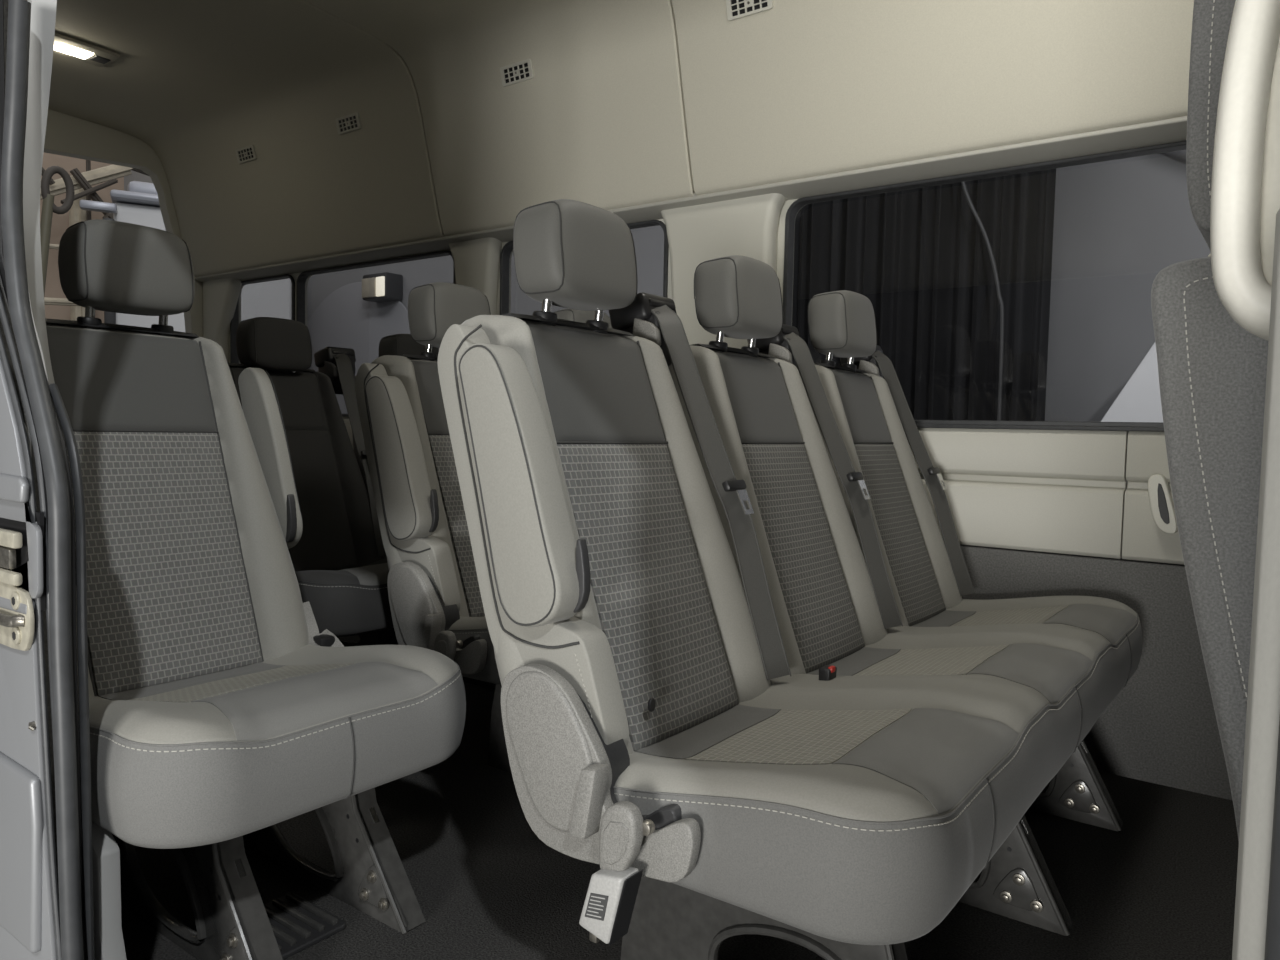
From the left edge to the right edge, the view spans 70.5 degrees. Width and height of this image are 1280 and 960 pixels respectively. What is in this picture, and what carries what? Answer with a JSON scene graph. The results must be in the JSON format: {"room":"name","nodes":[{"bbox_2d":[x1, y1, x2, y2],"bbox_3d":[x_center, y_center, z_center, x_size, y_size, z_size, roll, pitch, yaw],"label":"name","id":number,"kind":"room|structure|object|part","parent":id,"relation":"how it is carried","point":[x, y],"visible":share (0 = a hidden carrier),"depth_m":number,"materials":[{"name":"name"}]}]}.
{"room":"vehicle interior","nodes":[
{"label":"vehicle interior","id":0,"kind":"room"},
{"bbox_2d":[0,0,64,890],"bbox_3d":[-0.594,-0.284,0.924,6.080,2.120,0.046,4,4,36],"label":"wall","id":1,"kind":"structure","parent":0,"point":[5,2],"depth_m":0.99,"materials":[{"name":"grey metal"}]},
{"bbox_2d":[0,528,22,585],"bbox_3d":[-0.675,0.079,0.955,0.100,0.056,0.011,4,4,36],"label":"latch","id":2,"kind":"object","parent":1,"relation":"in","point":[10,540],"depth_m":0.93,"materials":[{"name":"metal"}]},
{"bbox_2d":[0,582,34,650],"bbox_3d":[-0.673,0.141,0.951,0.139,0.068,0.018,4,4,36],"label":"plate","id":3,"kind":"object","parent":1,"relation":"attached to","point":[16,628],"visible":1,"depth_m":0.93,"materials":[{"name":"metal"}]},
{"bbox_2d":[0,0,93,959],"bbox_3d":[-0.895,0.013,1.150,0.898,1.551,0.065,4,4,36],"label":"trim","id":4,"kind":"structure","parent":1,"relation":"attached to","point":[39,921],"depth_m":0.93,"materials":[{"name":"silver metal"}]},
{"bbox_3d":[-0.921,0.232,1.152,0.876,1.110,0.006,4,4,36],"label":"panel","id":5,"kind":"part","parent":4,"relation":"part of","materials":[{"name":"silver metal"}]},
{"bbox_3d":[-0.651,-0.420,0.978,0.139,0.657,0.022,4,4,36],"label":"pale trim","id":6,"kind":"part","parent":4,"relation":"part of","materials":[{"name":"grey plastic"}]},
{"bbox_2d":[81,822,126,959],"bbox_3d":[-0.615,0.512,1.022,0.149,0.317,0.025,4,4,36],"label":"trim","id":7,"kind":"structure","parent":1,"relation":"attached to","point":[108,935],"depth_m":0.99,"materials":[{"name":"grey plastic"}]},
{"bbox_2d":[1210,0,1279,340],"bbox_3d":[0.308,-0.165,0.397,0.093,0.222,0.056,4,4,36],"label":"handle","id":8,"kind":"object","parent":1,"relation":"attached to","point":[1245,186],"visible":0.87,"depth_m":0.40,"materials":[{"name":"beige plastic"}]},
{"bbox_2d":[1232,209,1279,959],"bbox_3d":[0.302,0.029,0.313,0.144,1.400,0.180,4,4,36],"label":"trim","id":9,"kind":"structure","parent":1,"relation":"attached to","point":[1256,935],"depth_m":0.30,"materials":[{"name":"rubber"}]},
{"bbox_2d":[44,109,202,336],"bbox_3d":[-2.479,-0.489,3.427,0.060,1.970,1.820,4,4,36],"label":"window frame","id":10,"kind":"structure","parent":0,"point":[66,135],"depth_m":3.74,"materials":[{"name":"beige plastic"}]},
{"bbox_2d":[25,0,1193,276],"bbox_3d":[-0.151,-1.055,1.660,5.720,0.655,1.700,4,4,36],"label":"ceiling","id":11,"kind":"structure","parent":0,"point":[626,103],"depth_m":2.58,"materials":[{"name":"beige fabric"}]},
{"bbox_2d":[53,33,119,66],"bbox_3d":[-1.837,-1.396,2.939,0.150,0.017,0.220,4,4,36],"label":"recessed light","id":12,"kind":"object","parent":11,"relation":"in","point":[63,45],"visible":0.77,"depth_m":2.94,"materials":[{"name":"white plastic"}]},
{"bbox_2d":[90,55,110,63],"bbox_3d":[-1.790,-1.395,3.002,0.050,0.006,0.045,4,4,36],"label":"switch","id":13,"kind":"object","parent":12,"relation":"attached to","point":[100,59],"depth_m":2.99,"materials":[{"name":"plastic"}]},
{"bbox_3d":[-1.787,-1.130,2.870,1.648,0.602,1.678,4,4,36],"label":"headliner panel","id":14,"kind":"part","parent":11,"relation":"part of","materials":[{"name":"beige plastic"}]},
{"bbox_2d":[235,145,256,163],"bbox_3d":[-1.532,-1.267,3.522,0.124,0.053,0.022,4,4,36],"label":"ceiling vent","id":15,"kind":"object","parent":11,"relation":"in","point":[248,153],"visible":1,"depth_m":3.52,"materials":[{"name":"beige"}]},
{"bbox_2d":[335,112,361,133],"bbox_3d":[-1.010,-1.235,3.136,0.124,0.053,0.022,4,4,36],"label":"ceiling vent","id":16,"kind":"object","parent":11,"relation":"in","point":[351,122],"visible":1,"depth_m":3.13,"materials":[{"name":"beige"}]},
{"bbox_3d":[-0.722,-1.064,2.083,0.995,0.602,1.678,4,4,36],"label":"headliner panel","id":17,"kind":"part","parent":11,"relation":"part of","materials":[{"name":"beige plastic"}]},
{"bbox_2d":[500,59,533,86],"bbox_3d":[-0.361,-1.194,2.656,0.124,0.053,0.022,4,4,36],"label":"ceiling vent","id":18,"kind":"object","parent":11,"relation":"in","point":[521,71],"visible":1,"depth_m":2.65,"materials":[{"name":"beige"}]},
{"bbox_2d":[726,0,773,20],"bbox_3d":[0.265,-1.155,2.192,0.124,0.053,0.022,4,4,36],"label":"ceiling vent","id":19,"kind":"object","parent":11,"relation":"in","point":[736,9],"visible":1,"depth_m":2.20,"materials":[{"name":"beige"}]},
{"bbox_3d":[0.913,-0.962,0.873,3.068,0.602,1.678,4,4,36],"label":"headliner panel","id":20,"kind":"part","parent":11,"relation":"part of","materials":[{"name":"beige plastic"}]},
{"bbox_2d":[121,635,1238,959],"bbox_3d":[-0.188,0.659,1.755,5.720,0.080,1.870,4,4,36],"label":"floor","id":21,"kind":"structure","parent":0,"point":[1162,886],"depth_m":1.44,"materials":[{"name":"carpet"}]},
{"bbox_2d":[45,219,465,959],"bbox_3d":[-0.615,0.125,1.285,0.697,1.022,0.478,4,4,36],"label":"seat","id":22,"kind":"object","parent":21,"relation":"on","point":[221,713],"visible":0.87,"depth_m":1.31,"materials":[{"name":"fabric"}]},
{"bbox_3d":[-0.843,-0.248,1.387,0.023,0.077,0.013,4,4,36],"label":"post","id":23,"kind":"part","parent":22,"relation":"part of","materials":[{"name":"silver metal"}]},
{"bbox_3d":[-0.846,-0.222,1.436,0.092,0.047,0.250,4,4,36],"label":"trim","id":24,"kind":"part","parent":22,"relation":"part of","materials":[{"name":"plastic"}]},
{"bbox_3d":[-0.788,-0.152,1.396,0.081,0.149,0.238,4,4,36],"label":"panel","id":25,"kind":"part","parent":22,"relation":"part of","materials":[{"name":"fabric"}]},
{"bbox_3d":[-0.777,-0.252,1.475,0.023,0.077,0.013,4,4,36],"label":"post","id":26,"kind":"part","parent":22,"relation":"part of","materials":[{"name":"silver metal"}]},
{"bbox_3d":[-0.762,0.046,1.385,0.328,0.562,0.464,4,4,36],"label":"backrest","id":27,"kind":"part","parent":22,"relation":"part of","materials":[{"name":"fabric"}]},
{"bbox_3d":[-0.649,0.294,1.311,0.098,0.022,0.236,4,4,36],"label":"cushion panel","id":28,"kind":"part","parent":22,"relation":"part of","materials":[{"name":"grey fabric"}]},
{"bbox_3d":[-0.537,0.280,1.227,0.174,0.049,0.236,4,4,36],"label":"woven seat panel","id":29,"kind":"part","parent":22,"relation":"part of","materials":[{"name":"grey fabric"}]},
{"bbox_2d":[78,644,457,743],"bbox_3d":[-0.538,0.304,1.229,0.464,0.126,0.444,4,4,36],"label":"cushion","id":30,"kind":"object","parent":22,"relation":"on","point":[139,693],"depth_m":1.16,"materials":[{"name":"fabric"}]},
{"bbox_3d":[-0.637,-0.038,1.558,0.163,0.312,0.026,4,4,36],"label":"armrest","id":31,"kind":"part","parent":22,"relation":"part of","materials":[{"name":"fabric"}]},
{"bbox_3d":[-0.408,0.271,1.131,0.140,0.041,0.280,4,4,36],"label":"thigh panel","id":32,"kind":"part","parent":22,"relation":"part of","materials":[{"name":"grey fabric"}]},
{"bbox_2d":[263,892,345,959],"bbox_3d":[-0.513,0.631,1.279,0.140,0.015,0.140,4,4,36],"label":"floor vent","id":33,"kind":"object","parent":21,"relation":"in","point":[297,924],"visible":0.59,"depth_m":1.28,"materials":[{"name":"plastic"}]},
{"bbox_2d":[228,317,495,689],"bbox_3d":[-0.653,0.078,2.408,0.677,0.988,1.014,4,4,36],"label":"seat","id":34,"kind":"object","parent":21,"relation":"on","point":[339,559],"visible":0.3,"depth_m":2.34,"materials":[{"name":"fabric"}]},
{"bbox_3d":[-0.992,-0.278,2.388,0.092,0.047,0.250,4,4,36],"label":"trim","id":35,"kind":"part","parent":34,"relation":"part of","materials":[{"name":"plastic"}]},
{"bbox_3d":[-0.934,-0.208,2.348,0.081,0.149,0.238,4,4,36],"label":"panel","id":36,"kind":"part","parent":34,"relation":"part of","materials":[{"name":"black fabric"}]},
{"bbox_3d":[-0.908,-0.011,2.337,0.328,0.562,0.464,4,4,36],"label":"backrest","id":37,"kind":"part","parent":34,"relation":"part of","materials":[{"name":"black fabric"}]},
{"bbox_2d":[295,556,386,585],"bbox_3d":[-0.563,0.240,2.365,0.440,0.126,0.884,4,4,36],"label":"cushion","id":38,"kind":"object","parent":34,"relation":"on","point":[309,570],"depth_m":2.01,"materials":[{"name":"black fabric"}]},
{"bbox_3d":[-0.564,0.215,2.091,0.116,0.041,0.280,4,4,36],"label":"thigh panel","id":39,"kind":"part","parent":34,"relation":"part of","materials":[{"name":"grey fabric"}]},
{"bbox_3d":[-0.646,-0.025,2.690,0.328,0.562,0.464,4,4,36],"label":"backrest","id":40,"kind":"part","parent":34,"relation":"part of","materials":[{"name":"black fabric"}]},
{"bbox_2d":[355,282,612,772],"bbox_3d":[-0.102,0.096,1.999,0.677,1.022,1.014,4,4,36],"label":"seat","id":41,"kind":"object","parent":21,"relation":"on","point":[435,600],"visible":0.25,"depth_m":1.73,"materials":[{"name":"fabric"}]},
{"bbox_3d":[-0.457,-0.043,1.726,0.163,0.312,0.049,4,4,36],"label":"armrest","id":42,"kind":"part","parent":41,"relation":"part of","materials":[{"name":"fabric"}]},
{"bbox_3d":[-0.450,0.014,1.742,0.270,0.479,0.042,4,4,36],"label":"panel","id":43,"kind":"part","parent":41,"relation":"part of","materials":[{"name":"plastic"}]},
{"bbox_3d":[-0.441,-0.244,1.981,0.092,0.047,0.250,4,4,36],"label":"trim","id":44,"kind":"part","parent":41,"relation":"part of","materials":[{"name":"plastic"}]},
{"bbox_3d":[-0.357,0.024,1.929,0.328,0.562,0.464,4,4,36],"label":"backrest","id":45,"kind":"part","parent":41,"relation":"part of","materials":[{"name":"fabric"}]},
{"bbox_3d":[-0.448,-0.270,1.919,0.023,0.077,0.013,4,4,36],"label":"post","id":46,"kind":"part","parent":41,"relation":"part of","materials":[{"name":"silver metal"}]},
{"bbox_3d":[-0.384,-0.174,1.941,0.081,0.149,0.238,4,4,36],"label":"panel","id":47,"kind":"part","parent":41,"relation":"part of","materials":[{"name":"fabric"}]},
{"bbox_3d":[-0.374,0.276,1.622,0.034,0.076,0.026,4,4,36],"label":"recline lever","id":48,"kind":"part","parent":41,"relation":"part of","materials":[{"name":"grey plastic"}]},
{"bbox_3d":[-0.346,0.300,1.576,0.031,0.045,0.004,4,4,36],"label":"moulded text panel","id":49,"kind":"part","parent":41,"relation":"part of","materials":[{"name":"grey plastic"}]},
{"bbox_3d":[-0.359,0.252,1.668,0.212,0.158,0.046,4,4,36],"label":"hinge plate","id":50,"kind":"part","parent":41,"relation":"part of","materials":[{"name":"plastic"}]},
{"bbox_2d":[449,616,487,629],"bbox_3d":[-0.013,0.274,1.958,0.440,0.126,0.884,4,4,36],"label":"cushion","id":51,"kind":"object","parent":41,"relation":"on","point":[455,622],"depth_m":1.65,"materials":[{"name":"fabric"}]},
{"bbox_2d":[437,199,1142,959],"bbox_3d":[0.352,0.135,1.465,0.677,1.022,1.454,4,4,36],"label":"seat","id":52,"kind":"object","parent":21,"relation":"on","point":[748,679],"visible":1,"depth_m":1.16,"materials":[{"name":"fabric"}]},
{"bbox_3d":[-0.134,0.003,1.014,0.163,0.312,0.049,4,4,36],"label":"armrest","id":53,"kind":"part","parent":52,"relation":"part of","materials":[{"name":"fabric"}]},
{"bbox_3d":[-0.127,0.060,1.031,0.270,0.479,0.042,4,4,36],"label":"panel","id":54,"kind":"part","parent":52,"relation":"part of","materials":[{"name":"plastic"}]},
{"bbox_3d":[-0.125,-0.223,1.208,0.023,0.077,0.013,4,4,36],"label":"post","id":55,"kind":"part","parent":52,"relation":"part of","materials":[{"name":"silver metal"}]},
{"bbox_3d":[-0.118,-0.197,1.270,0.092,0.047,0.250,4,4,36],"label":"trim","id":56,"kind":"part","parent":52,"relation":"part of","materials":[{"name":"plastic"}]},
{"bbox_3d":[-0.051,0.322,0.911,0.034,0.076,0.026,4,4,36],"label":"recline lever","id":57,"kind":"part","parent":52,"relation":"part of","materials":[{"name":"grey plastic"}]},
{"bbox_3d":[-0.061,-0.128,1.230,0.081,0.149,0.238,4,4,36],"label":"panel","id":58,"kind":"part","parent":52,"relation":"part of","materials":[{"name":"fabric"}]},
{"bbox_3d":[-0.060,-0.227,1.296,0.023,0.077,0.013,4,4,36],"label":"post","id":59,"kind":"part","parent":52,"relation":"part of","materials":[{"name":"silver metal"}]},
{"bbox_3d":[-0.023,0.347,0.865,0.031,0.045,0.004,4,4,36],"label":"moulded text panel","id":60,"kind":"part","parent":52,"relation":"part of","materials":[{"name":"grey plastic"}]},
{"bbox_3d":[-0.035,0.070,1.218,0.328,0.562,0.464,4,4,36],"label":"backrest","id":61,"kind":"part","parent":52,"relation":"part of","materials":[{"name":"fabric"}]},
{"bbox_3d":[-0.036,0.298,0.957,0.212,0.158,0.046,4,4,36],"label":"hinge plate","id":62,"kind":"part","parent":52,"relation":"part of","materials":[{"name":"plastic"}]},
{"bbox_3d":[0.078,0.319,1.145,0.098,0.022,0.236,4,4,36],"label":"cushion panel","id":63,"kind":"part","parent":52,"relation":"part of","materials":[{"name":"grey fabric"}]},
{"bbox_3d":[0.137,-0.237,1.561,0.023,0.077,0.013,4,4,36],"label":"post","id":64,"kind":"part","parent":52,"relation":"part of","materials":[{"name":"silver metal"}]},
{"bbox_3d":[0.144,-0.211,1.623,0.092,0.047,0.250,4,4,36],"label":"trim","id":65,"kind":"part","parent":52,"relation":"part of","materials":[{"name":"plastic"}]},
{"bbox_3d":[0.155,0.032,1.331,0.017,0.036,0.026,4,4,36],"label":"latch plate","id":66,"kind":"part","parent":52,"relation":"part of","materials":[{"name":"silver metal"}]},
{"bbox_3d":[0.202,-0.241,1.649,0.023,0.077,0.013,4,4,36],"label":"post","id":67,"kind":"part","parent":52,"relation":"part of","materials":[{"name":"silver metal"}]},
{"bbox_3d":[0.202,-0.142,1.583,0.081,0.149,0.238,4,4,36],"label":"panel","id":68,"kind":"part","parent":52,"relation":"part of","materials":[{"name":"fabric"}]},
{"bbox_3d":[0.228,0.056,1.571,0.328,0.562,0.464,4,4,36],"label":"backrest","id":69,"kind":"part","parent":52,"relation":"part of","materials":[{"name":"fabric"}]},
{"bbox_3d":[0.190,0.303,1.061,0.174,0.052,0.236,4,4,36],"label":"woven seat panel","id":70,"kind":"part","parent":52,"relation":"part of","materials":[{"name":"grey fabric"}]},
{"bbox_3d":[0.399,-0.252,1.914,0.023,0.077,0.013,4,4,36],"label":"post","id":71,"kind":"part","parent":52,"relation":"part of","materials":[{"name":"silver metal"}]},
{"bbox_3d":[0.406,-0.226,1.976,0.092,0.047,0.250,4,4,36],"label":"trim","id":72,"kind":"part","parent":52,"relation":"part of","materials":[{"name":"plastic"}]},
{"bbox_3d":[0.465,-0.255,2.002,0.023,0.077,0.013,4,4,36],"label":"post","id":73,"kind":"part","parent":52,"relation":"part of","materials":[{"name":"silver metal"}]},
{"bbox_3d":[0.340,0.304,1.498,0.098,0.022,0.236,4,4,36],"label":"cushion panel","id":74,"kind":"part","parent":52,"relation":"part of","materials":[{"name":"grey fabric"}]},
{"bbox_3d":[0.464,-0.156,1.936,0.081,0.149,0.238,4,4,36],"label":"panel","id":75,"kind":"part","parent":52,"relation":"part of","materials":[{"name":"fabric"}]},
{"bbox_3d":[0.417,0.018,1.684,0.017,0.036,0.026,4,4,36],"label":"latch plate","id":76,"kind":"part","parent":52,"relation":"part of","materials":[{"name":"silver metal"}]},
{"bbox_2d":[615,596,1136,821],"bbox_3d":[0.442,0.314,1.423,0.440,0.125,1.324,4,4,36],"label":"cushion","id":77,"kind":"object","parent":52,"relation":"on","point":[909,708],"depth_m":1.12,"materials":[{"name":"fabric"}]},
{"bbox_3d":[0.490,0.042,1.925,0.328,0.562,0.464,4,4,36],"label":"backrest","id":78,"kind":"part","parent":52,"relation":"part of","materials":[{"name":"fabric"}]},
{"bbox_3d":[0.309,0.295,0.972,0.116,0.041,0.280,4,4,36],"label":"thigh panel","id":79,"kind":"part","parent":52,"relation":"part of","materials":[{"name":"grey fabric"}]},
{"bbox_3d":[0.452,0.289,1.414,0.174,0.052,0.236,4,4,36],"label":"woven seat panel","id":80,"kind":"part","parent":52,"relation":"part of","materials":[{"name":"grey fabric"}]},
{"bbox_3d":[0.679,0.004,2.037,0.017,0.036,0.026,4,4,36],"label":"latch plate","id":81,"kind":"part","parent":52,"relation":"part of","materials":[{"name":"silver metal"}]},
{"bbox_3d":[0.602,0.290,1.851,0.098,0.022,0.236,4,4,36],"label":"cushion panel","id":82,"kind":"part","parent":52,"relation":"part of","materials":[{"name":"grey fabric"}]},
{"bbox_3d":[0.715,0.275,1.767,0.174,0.052,0.236,4,4,36],"label":"woven seat panel","id":83,"kind":"part","parent":52,"relation":"part of","materials":[{"name":"grey fabric"}]},
{"bbox_3d":[0.572,0.281,1.325,0.116,0.041,0.280,4,4,36],"label":"thigh panel","id":84,"kind":"part","parent":52,"relation":"part of","materials":[{"name":"grey fabric"}]},
{"bbox_3d":[0.834,0.267,1.678,0.116,0.041,0.280,4,4,36],"label":"thigh panel","id":85,"kind":"part","parent":52,"relation":"part of","materials":[{"name":"grey fabric"}]},
{"bbox_2d":[1151,0,1268,839],"bbox_3d":[0.768,0.135,0.582,0.743,1.137,0.470,4,4,36],"label":"seat","id":86,"kind":"object","parent":21,"relation":"on","point":[1212,371],"visible":0.61,"depth_m":0.59,"materials":[{"name":"fabric"}]},
{"bbox_3d":[0.567,0.107,0.730,0.239,0.519,0.440,4,4,36],"label":"backrest","id":87,"kind":"part","parent":86,"relation":"part of","materials":[{"name":"fabric"}]},
{"bbox_2d":[194,116,1231,799],"bbox_3d":[0.340,-0.107,2.404,5.720,1.439,0.129,4,4,36],"label":"wall","id":88,"kind":"structure","parent":0,"point":[1036,510],"depth_m":1.97,"materials":[{"name":"beige plastic"}]},
{"bbox_2d":[203,278,241,362],"bbox_3d":[-1.840,-0.599,4.002,0.272,0.628,0.061,4,4,36],"label":"trim","id":89,"kind":"structure","parent":88,"relation":"attached to","point":[220,296],"depth_m":3.98,"materials":[{"name":"beige plastic"}]},
{"bbox_2d":[230,274,294,363],"bbox_3d":[-1.606,-0.568,3.872,0.495,0.590,0.038,4,4,36],"label":"window","id":90,"kind":"structure","parent":88,"relation":"in","point":[234,323],"depth_m":3.99,"materials":[{"name":"black rubber"}]},
{"bbox_2d":[296,251,455,416],"bbox_3d":[-1.013,-0.531,3.433,0.962,0.590,0.038,4,4,36],"label":"window","id":91,"kind":"structure","parent":88,"relation":"in","point":[301,280],"depth_m":3.53,"materials":[{"name":"black rubber"}]},
{"bbox_2d":[448,237,501,314],"bbox_3d":[-0.562,-0.518,3.057,0.250,0.626,0.061,4,4,36],"label":"trim","id":92,"kind":"structure","parent":88,"relation":"attached to","point":[476,261],"depth_m":3.00,"materials":[{"name":"beige plastic"}]},
{"bbox_2d":[499,220,668,314],"bbox_3d":[-0.187,-0.479,2.822,0.684,0.590,0.038,4,4,36],"label":"window","id":93,"kind":"structure","parent":88,"relation":"in","point":[508,247],"depth_m":2.99,"materials":[{"name":"black rubber"}]},
{"bbox_3d":[0.354,-0.780,2.366,5.720,0.091,0.129,4,4,36],"label":"cornice","id":94,"kind":"part","parent":88,"relation":"part of","materials":[{"name":"beige plastic"}]},
{"bbox_2d":[661,193,785,348],"bbox_3d":[0.212,-0.472,2.484,0.415,0.630,0.061,4,4,36],"label":"trim","id":95,"kind":"structure","parent":88,"relation":"attached to","point":[747,226],"depth_m":2.45,"materials":[{"name":"beige plastic"}]},
{"bbox_3d":[-0.449,-0.062,3.037,3.706,0.274,0.057,4,4,36],"label":"panel","id":96,"kind":"part","parent":88,"relation":"part of","materials":[{"name":"beige plastic"}]},
{"bbox_2d":[783,141,1186,426],"bbox_3d":[1.464,-0.376,1.601,2.697,0.590,0.038,4,4,36],"label":"window","id":97,"kind":"structure","parent":88,"relation":"in","point":[791,213],"depth_m":2.10,"materials":[{"name":"black rubber"}]},
{"bbox_3d":[1.848,0.081,1.337,2.011,0.274,0.057,4,4,36],"label":"panel","id":98,"kind":"part","parent":88,"relation":"part of","materials":[{"name":"beige plastic"}]},
{"bbox_2d":[1148,474,1177,533],"bbox_3d":[1.073,0.048,1.856,0.056,0.120,0.040,4,4,36],"label":"door pull","id":99,"kind":"object","parent":88,"relation":"attached to","point":[1160,497],"visible":0.96,"depth_m":1.84,"materials":[{"name":"plastic"}]},
{"label":"outside","id":100,"kind":"structure","parent":0,"visible":0},
{"bbox_3d":[-0.442,1.153,2.867,26.000,0.100,26.000,4,4,36],"label":"ground","id":101,"kind":"structure","parent":100,"visible":0},
{"bbox_2d":[69,188,86,320],"bbox_3d":[-6.649,-1.472,10.755,0.256,3.900,0.160,4,4,36],"label":"pillar","id":102,"kind":"structure","parent":101,"relation":"on","point":[76,214],"depth_m":10.59,"materials":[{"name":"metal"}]},
{"bbox_2d":[40,152,123,322],"bbox_3d":[-8.300,-2.205,9.808,0.120,5.500,16.000,4,4,36],"label":"wall","id":103,"kind":"structure","parent":101,"relation":"on","point":[60,222],"depth_m":11.18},
{"bbox_2d":[79,181,291,331],"bbox_3d":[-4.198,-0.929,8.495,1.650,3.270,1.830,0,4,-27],"label":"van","id":104,"kind":"object","parent":101,"relation":"on","point":[139,205],"visible":0.12,"depth_m":7.60,"materials":[{"name":"grey metal"}]},
{"bbox_2d":[79,200,116,212],"bbox_3d":[-4.388,-2.215,7.333,0.260,0.070,0.100,0,4,-27],"label":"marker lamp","id":105,"kind":"object","parent":104,"relation":"attached to","point":[88,205],"depth_m":7.30,"materials":[{"name":"grey plastic"}]},
{"bbox_3d":[-4.357,-1.639,7.434,0.080,1.000,0.060,0,4,-27],"label":"corner post","id":106,"kind":"part","parent":104,"relation":"part of","materials":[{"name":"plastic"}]},
{"bbox_2d":[124,150,1210,421],"bbox_3d":[1.762,-1.260,5.644,24.000,4.500,0.120,4,4,36],"label":"wall","id":107,"kind":"structure","parent":101,"relation":"on","point":[1118,223],"depth_m":5.01,"materials":[{"name":"grey paint"}]},
{"bbox_2d":[130,168,148,175],"bbox_3d":[-6.113,-3.717,10.617,0.080,0.228,1.604,4,4,36],"label":"roof beam","id":108,"kind":"structure","parent":107,"relation":"attached to","point":[133,169],"depth_m":10.78,"materials":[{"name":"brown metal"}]},
{"bbox_2d":[307,282,409,413],"bbox_3d":[-2.804,-0.839,8.934,2.200,2.200,0.025,4,4,36],"label":"panel","id":109,"kind":"object","parent":107,"relation":"attached to","point":[343,319],"visible":0.19,"depth_m":8.89,"materials":[{"name":"grey"}]},
{"bbox_2d":[362,272,402,302],"bbox_3d":[-2.425,-1.809,8.507,0.360,0.240,0.215,4,4,36],"label":"wall lamp","id":110,"kind":"object","parent":107,"relation":"attached to","point":[385,286],"visible":1,"depth_m":8.42,"materials":[{"name":"plastic"}]},
{"bbox_2d":[792,168,1055,420],"bbox_3d":[1.217,-1.056,4.730,1.730,4.130,0.180,4,4,36],"label":"curtain","id":111,"kind":"object","parent":101,"relation":"on","point":[920,256],"visible":0.18,"depth_m":4.49,"materials":[{"name":"black fabric"}]},
{"bbox_2d":[961,181,1003,420],"bbox_3d":[1.589,-0.365,4.338,0.280,2.851,0.018,4,4,36],"label":"cable","id":112,"kind":"object","parent":101,"relation":"on","point":[965,190],"visible":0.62,"depth_m":4.25,"materials":[{"name":"grey plastic"}]},
{"bbox_2d":[1101,343,1162,421],"bbox_3d":[2.589,0.094,3.677,1.400,2.050,0.080,4,4,36],"label":"board","id":113,"kind":"object","parent":101,"relation":"on","point":[1139,400],"visible":0.05,"depth_m":3.92,"materials":[{"name":"white paint"}]},
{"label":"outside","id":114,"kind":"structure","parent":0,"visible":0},
{"bbox_2d":[40,166,74,294],"bbox_3d":[-4.397,-1.447,6.730,0.070,1.782,0.368,4,4,36],"label":"hose","id":115,"kind":"object","parent":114,"point":[48,206],"visible":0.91,"depth_m":6.68,"materials":[{"name":"grey rubber"}]},
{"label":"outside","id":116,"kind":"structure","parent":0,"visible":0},
{"bbox_2d":[40,164,132,199],"bbox_3d":[-6.288,-3.315,10.077,0.240,0.689,1.155,4,4,36],"label":"roof beam","id":117,"kind":"structure","parent":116,"point":[103,174],"depth_m":10.16,"materials":[{"name":"metal"}]},
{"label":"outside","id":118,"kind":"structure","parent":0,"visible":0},
{"bbox_2d":[41,167,54,184],"bbox_3d":[-6.423,-3.393,9.551,0.080,0.469,0.432,4,4,36],"label":"roof beam","id":119,"kind":"structure","parent":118,"point":[52,181],"depth_m":9.68,"materials":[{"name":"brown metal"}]},
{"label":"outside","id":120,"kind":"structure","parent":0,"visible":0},
{"bbox_2d":[70,168,112,214],"bbox_3d":[-6.042,-3.110,10.090,0.112,0.609,0.546,4,4,36],"label":"roof beam","id":121,"kind":"structure","parent":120,"point":[76,173],"depth_m":9.94,"materials":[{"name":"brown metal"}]},
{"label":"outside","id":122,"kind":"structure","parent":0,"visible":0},
{"bbox_2d":[60,178,117,203],"bbox_3d":[-6.035,-3.166,9.927,0.080,0.397,0.572,4,4,36],"label":"roof beam","id":123,"kind":"structure","parent":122,"point":[113,181],"depth_m":9.94,"materials":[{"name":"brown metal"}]},
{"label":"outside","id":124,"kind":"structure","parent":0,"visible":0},
{"bbox_2d":[86,160,90,219],"bbox_3d":[-6.439,-2.960,10.577,0.064,1.900,0.040,4,4,36],"label":"roof beam","id":125,"kind":"structure","parent":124,"point":[88,162],"depth_m":10.54,"materials":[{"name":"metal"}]},
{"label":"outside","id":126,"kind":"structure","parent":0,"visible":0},
{"bbox_2d":[102,213,112,218],"bbox_3d":[-5.784,-2.796,10.129,0.160,0.322,0.398,4,4,36],"label":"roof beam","id":127,"kind":"structure","parent":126,"point":[108,215],"depth_m":9.96,"materials":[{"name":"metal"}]},
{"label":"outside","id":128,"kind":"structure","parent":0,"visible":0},
{"bbox_2d":[49,244,58,248],"bbox_3d":[-5.952,-2.420,9.428,0.072,0.114,0.803,4,4,36],"label":"roof beam","id":129,"kind":"structure","parent":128,"point":[52,246],"depth_m":9.30,"materials":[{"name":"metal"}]},
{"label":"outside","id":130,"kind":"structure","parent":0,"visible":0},
{"bbox_2d":[44,297,78,305],"bbox_3d":[-5.904,-1.869,9.539,0.112,0.128,0.804,4,4,36],"label":"roof beam","id":131,"kind":"structure","parent":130,"point":[47,301],"depth_m":9.34,"materials":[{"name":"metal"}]}
]}

